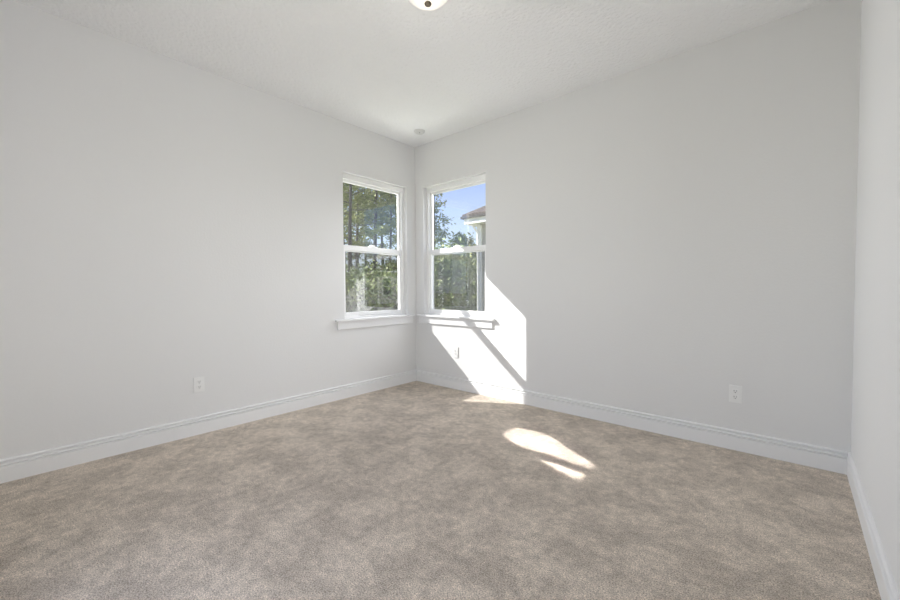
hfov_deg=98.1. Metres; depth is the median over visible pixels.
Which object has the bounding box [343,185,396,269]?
pine tree
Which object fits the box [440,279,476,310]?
shrub
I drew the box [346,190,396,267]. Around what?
pine tree
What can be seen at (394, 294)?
shrub
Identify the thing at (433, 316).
window
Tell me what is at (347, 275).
shrub
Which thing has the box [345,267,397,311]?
shrub
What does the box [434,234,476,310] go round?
shrub
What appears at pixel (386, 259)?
shrub
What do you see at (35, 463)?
baseboard
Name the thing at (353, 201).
pine tree
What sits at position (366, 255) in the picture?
pine tree
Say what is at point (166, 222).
wall
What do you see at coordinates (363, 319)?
window
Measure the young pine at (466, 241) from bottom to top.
6.598 m
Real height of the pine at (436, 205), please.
10.544 m
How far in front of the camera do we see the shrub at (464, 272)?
17.08 m
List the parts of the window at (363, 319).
sash, screen frame, sash, sill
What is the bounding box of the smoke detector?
[414,129,424,134]
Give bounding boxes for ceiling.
[15,0,829,146]
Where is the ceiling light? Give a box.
[409,0,446,10]
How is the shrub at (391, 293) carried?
on the ground
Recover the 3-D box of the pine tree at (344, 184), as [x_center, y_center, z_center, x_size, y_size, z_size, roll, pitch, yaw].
[-9.994,-6.518,36.203,5.242,13.856,4.320,1,2,43]
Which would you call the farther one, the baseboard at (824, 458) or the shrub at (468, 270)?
the shrub at (468, 270)
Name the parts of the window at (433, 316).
sill, sash, sash, screen frame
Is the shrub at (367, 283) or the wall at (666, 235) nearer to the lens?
the wall at (666, 235)
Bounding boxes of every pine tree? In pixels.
[343,182,361,270]
[343,184,372,245]
[343,184,396,277]
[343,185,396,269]
[343,187,381,268]
[343,196,357,219]
[344,185,381,268]
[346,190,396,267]
[363,192,396,271]
[377,196,396,258]
[384,195,396,267]
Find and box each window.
[335,173,414,329]
[416,174,494,327]
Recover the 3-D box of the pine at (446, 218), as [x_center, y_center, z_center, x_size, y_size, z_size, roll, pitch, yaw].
[-0.741,-4.539,41.621,3.220,9.489,4.023,-1,2,-9]
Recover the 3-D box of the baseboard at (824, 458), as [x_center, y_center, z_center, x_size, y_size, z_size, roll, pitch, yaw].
[0.951,0.917,3.443,3.584,0.132,0.018,1,2,41]
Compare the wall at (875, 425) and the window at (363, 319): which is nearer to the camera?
the wall at (875, 425)
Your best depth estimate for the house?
11.85 m
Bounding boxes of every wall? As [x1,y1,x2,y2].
[0,0,416,459]
[415,0,861,455]
[851,0,899,595]
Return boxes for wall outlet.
[193,376,204,392]
[453,347,457,357]
[729,385,741,403]
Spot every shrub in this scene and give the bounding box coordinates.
[345,262,371,311]
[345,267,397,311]
[345,281,386,311]
[346,257,383,278]
[346,275,397,309]
[351,264,454,310]
[356,256,393,281]
[377,259,396,273]
[395,243,474,310]
[396,254,476,309]
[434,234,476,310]
[434,275,476,310]
[439,252,476,310]
[440,272,476,310]
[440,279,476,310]
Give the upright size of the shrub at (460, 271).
3.323 m
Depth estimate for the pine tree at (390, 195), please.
29.50 m
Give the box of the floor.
[0,381,880,599]
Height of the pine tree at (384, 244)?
15.080 m
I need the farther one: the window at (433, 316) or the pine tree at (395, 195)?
the pine tree at (395, 195)
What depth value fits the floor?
1.87 m
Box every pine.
[434,193,454,255]
[435,213,456,264]
[443,231,476,265]
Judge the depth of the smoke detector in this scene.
4.07 m
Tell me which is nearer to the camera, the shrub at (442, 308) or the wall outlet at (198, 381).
the wall outlet at (198, 381)
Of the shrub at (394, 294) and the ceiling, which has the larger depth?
the shrub at (394, 294)
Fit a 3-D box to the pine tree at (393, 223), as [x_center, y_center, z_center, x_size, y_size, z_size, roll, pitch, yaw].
[-5.937,-6.812,24.268,5.907,15.080,4.394,-1,2,-21]
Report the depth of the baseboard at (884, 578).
1.54 m
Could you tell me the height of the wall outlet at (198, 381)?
0.114 m
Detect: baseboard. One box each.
[0,369,416,483]
[416,369,846,474]
[847,452,899,599]
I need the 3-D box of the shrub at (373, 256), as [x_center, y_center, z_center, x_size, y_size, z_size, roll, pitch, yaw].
[-3.749,-0.640,19.728,3.348,3.100,3.651,1,2,31]
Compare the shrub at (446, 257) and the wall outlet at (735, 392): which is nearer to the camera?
the wall outlet at (735, 392)
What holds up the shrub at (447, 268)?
on the ground
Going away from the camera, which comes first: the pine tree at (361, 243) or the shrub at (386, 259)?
the shrub at (386, 259)
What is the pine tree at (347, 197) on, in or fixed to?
on the ground
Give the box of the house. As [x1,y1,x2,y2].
[460,205,485,310]
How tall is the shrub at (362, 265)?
3.340 m
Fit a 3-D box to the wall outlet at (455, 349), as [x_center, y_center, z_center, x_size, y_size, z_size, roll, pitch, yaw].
[0.060,0.565,4.225,0.070,0.114,0.010,1,2,41]
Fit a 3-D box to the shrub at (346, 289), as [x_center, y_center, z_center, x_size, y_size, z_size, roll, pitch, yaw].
[-4.473,-0.093,16.174,3.880,2.221,4.192,0,2,0]
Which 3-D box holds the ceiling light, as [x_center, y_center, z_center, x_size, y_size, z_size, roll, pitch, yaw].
[-0.120,-1.656,2.118,0.258,0.124,0.258,1,2,41]

